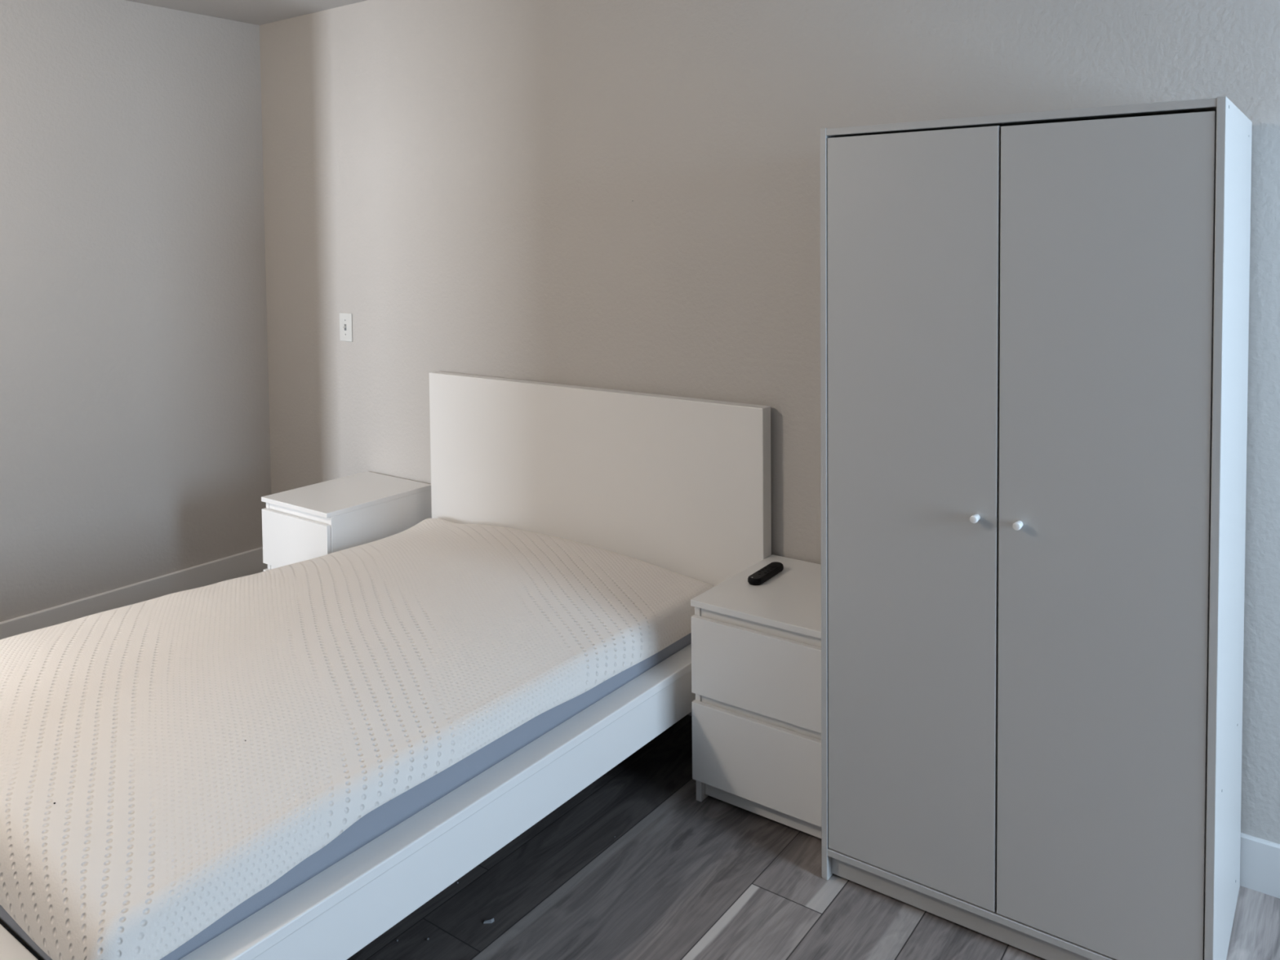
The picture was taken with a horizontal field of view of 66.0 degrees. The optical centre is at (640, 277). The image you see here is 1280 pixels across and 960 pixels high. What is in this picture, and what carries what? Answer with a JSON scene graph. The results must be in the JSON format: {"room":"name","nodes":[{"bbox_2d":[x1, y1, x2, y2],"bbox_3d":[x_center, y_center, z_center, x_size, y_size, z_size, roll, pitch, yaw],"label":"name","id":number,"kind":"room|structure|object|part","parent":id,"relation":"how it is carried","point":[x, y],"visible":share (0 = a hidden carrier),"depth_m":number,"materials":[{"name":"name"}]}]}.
{"room":"bedroom","nodes":[
{"label":"bedroom","id":0,"kind":"room"},
{"bbox_2d":[0,0,271,622],"bbox_3d":[-2.807,0.182,3.075,0.100,2.506,3.600,1,3,36],"label":"wall","id":1,"kind":"structure","parent":0,"point":[135,433],"depth_m":3.98,"materials":[{"name":"paint"}]},
{"bbox_2d":[0,546,267,639],"bbox_3d":[-2.500,1.338,3.434,0.012,0.120,2.749,1,3,36],"label":"baseboard","id":2,"kind":"structure","parent":1,"relation":"attached to","point":[248,562],"depth_m":4.05,"materials":[{"name":"grey paint"}]},
{"bbox_2d":[124,0,367,25],"bbox_3d":[-1.072,-1.016,0.137,6.325,0.100,6.400,1,3,36],"label":"ceiling","id":3,"kind":"structure","parent":0,"point":[259,12],"depth_m":4.10,"materials":[{"name":"paint"}]},
{"bbox_2d":[0,715,1279,959],"bbox_3d":[-1.046,1.519,0.211,6.485,0.001,6.350,1,3,36],"label":"floor","id":4,"kind":"structure","parent":0,"point":[664,887],"depth_m":2.26,"materials":[{"name":"grey wood"}]},
{"bbox_2d":[261,471,431,571],"bbox_3d":[-1.118,1.093,3.797,0.397,0.554,0.490,1,3,36],"label":"nightstand","id":5,"kind":"object","parent":4,"relation":"on","point":[300,524],"visible":0.46,"depth_m":3.66,"materials":[{"name":"white wood"}]},
{"bbox_3d":[-1.266,1.098,3.917,0.017,0.536,0.471,1,3,36],"label":"panel","id":6,"kind":"part","parent":5,"relation":"part of","materials":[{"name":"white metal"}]},
{"bbox_3d":[-1.259,0.974,3.601,0.395,0.206,0.016,1,3,36],"label":"drawer","id":7,"kind":"part","parent":5,"relation":"part of","materials":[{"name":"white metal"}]},
{"bbox_3d":[-1.247,0.872,3.615,0.362,0.060,0.016,1,3,36],"label":"rail","id":8,"kind":"part","parent":5,"relation":"part of","materials":[{"name":"white wood"}]},
{"bbox_3d":[-0.959,1.104,3.693,0.017,0.536,0.471,1,3,36],"label":"panel","id":9,"kind":"part","parent":5,"relation":"part of","materials":[{"name":"white wood"}]},
{"bbox_2d":[0,371,771,959],"bbox_3d":[-0.778,0.913,2.604,1.453,1.005,1.998,1,3,36],"label":"bed","id":10,"kind":"object","parent":4,"relation":"on","point":[680,485],"visible":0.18,"depth_m":3.01,"materials":[{"name":"white wood"}]},
{"bbox_2d":[0,518,714,959],"bbox_3d":[-0.816,0.979,2.639,1.327,0.192,1.870,1,3,36],"label":"mattress","id":11,"kind":"object","parent":10,"relation":"on","point":[365,685],"visible":1,"depth_m":2.15,"materials":[{"name":"white fabric"}]},
{"bbox_3d":[-0.235,1.171,2.235,0.016,0.119,1.874,1,3,36],"label":"rail","id":12,"kind":"part","parent":10,"relation":"part of","materials":[{"name":"white wood"}]},
{"bbox_3d":[-0.204,0.875,3.390,1.453,1.005,0.050,1,3,36],"label":"headboard","id":13,"kind":"part","parent":10,"relation":"part of","materials":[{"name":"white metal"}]},
{"bbox_2d":[483,917,494,924],"bbox_3d":[-0.336,1.425,2.188,0.024,0.008,0.011,-1,2,-7],"label":"shard","id":14,"kind":"object","parent":4,"relation":"on","point":[491,920],"visible":1,"depth_m":2.19,"materials":[{"name":"grey"}]},
{"bbox_2d":[690,554,821,838],"bbox_3d":[0.429,1.124,2.692,0.397,0.554,0.451,1,3,36],"label":"nightstand","id":15,"kind":"object","parent":4,"relation":"on","point":[756,650],"visible":0.49,"depth_m":2.53,"materials":[{"name":"white wood"}]},
{"bbox_3d":[0.281,1.129,2.811,0.017,0.536,0.433,1,3,36],"label":"panel","id":16,"kind":"part","parent":15,"relation":"part of","materials":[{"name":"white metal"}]},
{"bbox_3d":[0.302,1.237,2.521,0.395,0.210,0.016,1,3,36],"label":"drawer","id":17,"kind":"part","parent":15,"relation":"part of","materials":[{"name":"white wood"}]},
{"bbox_3d":[0.300,1.004,2.511,0.395,0.206,0.016,1,3,36],"label":"drawer","id":18,"kind":"part","parent":15,"relation":"part of","materials":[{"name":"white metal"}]},
{"bbox_3d":[0.314,1.116,2.534,0.362,0.060,0.016,1,3,36],"label":"rail","id":19,"kind":"part","parent":15,"relation":"part of","materials":[{"name":"white wood"}]},
{"bbox_3d":[0.312,0.902,2.525,0.362,0.060,0.016,1,3,36],"label":"rail","id":20,"kind":"part","parent":15,"relation":"part of","materials":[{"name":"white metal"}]},
{"bbox_2d":[747,561,783,585],"bbox_3d":[0.355,0.834,2.785,0.041,0.020,0.170,1,3,35],"label":"remote control","id":21,"kind":"object","parent":15,"relation":"on","point":[772,569],"visible":1,"depth_m":2.76,"materials":[{"name":"black plastic"}]},
{"bbox_2d":[820,96,1252,959],"bbox_3d":[0.890,0.534,2.254,0.802,1.760,0.548,1,3,36],"label":"wardrobe","id":22,"kind":"object","parent":4,"relation":"on","point":[1034,326],"visible":1,"depth_m":2.01,"materials":[{"name":"white wood"}]},
{"bbox_3d":[0.579,0.525,2.495,0.015,1.756,0.524,1,3,36],"label":"panel","id":23,"kind":"part","parent":22,"relation":"part of","materials":[{"name":"white wood"}]},
{"bbox_3d":[0.592,0.512,2.171,0.382,1.657,0.015,1,3,36],"label":"door","id":24,"kind":"part","parent":22,"relation":"part of","materials":[{"name":"grey wood"}]},
{"bbox_3d":[0.701,0.504,2.066,0.016,0.016,0.024,1,3,36],"label":"knob","id":25,"kind":"part","parent":22,"relation":"part of","materials":[{"name":"white paint"}]},
{"bbox_3d":[0.772,0.505,2.015,0.016,0.016,0.024,1,3,36],"label":"knob","id":26,"kind":"part","parent":22,"relation":"part of","materials":[{"name":"white paint"}]},
{"bbox_3d":[0.903,0.519,1.944,0.381,1.655,0.015,1,3,36],"label":"door","id":27,"kind":"part","parent":22,"relation":"part of","materials":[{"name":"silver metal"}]},
{"bbox_3d":[1.047,0.494,2.467,0.771,1.666,0.005,1,3,36],"label":"panel","id":28,"kind":"part","parent":22,"relation":"part of","materials":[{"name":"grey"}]},
{"bbox_3d":[1.214,0.538,2.031,0.015,1.756,0.524,1,3,36],"label":"panel","id":29,"kind":"part","parent":22,"relation":"part of","materials":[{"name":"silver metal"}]},
{"bbox_2d":[259,0,1279,844],"bbox_3d":[0.798,0.162,2.733,6.325,2.506,0.100,1,3,36],"label":"wall","id":30,"kind":"structure","parent":0,"point":[459,180],"depth_m":3.23,"materials":[{"name":"paint"}]},
{"bbox_2d":[339,312,352,342],"bbox_3d":[-1.246,0.208,4.154,0.081,0.120,0.019,1,3,36],"label":"light switch","id":31,"kind":"object","parent":30,"relation":"attached to","point":[345,319],"visible":1,"depth_m":4.15,"materials":[{"name":"grey plastic"}]},
{"bbox_2d":[1240,832,1279,898],"bbox_3d":[0.776,1.335,2.737,6.125,0.120,0.012,1,3,36],"label":"baseboard","id":32,"kind":"structure","parent":30,"relation":"attached to","point":[1260,858],"depth_m":2.26,"materials":[{"name":"grey paint"}]}
]}

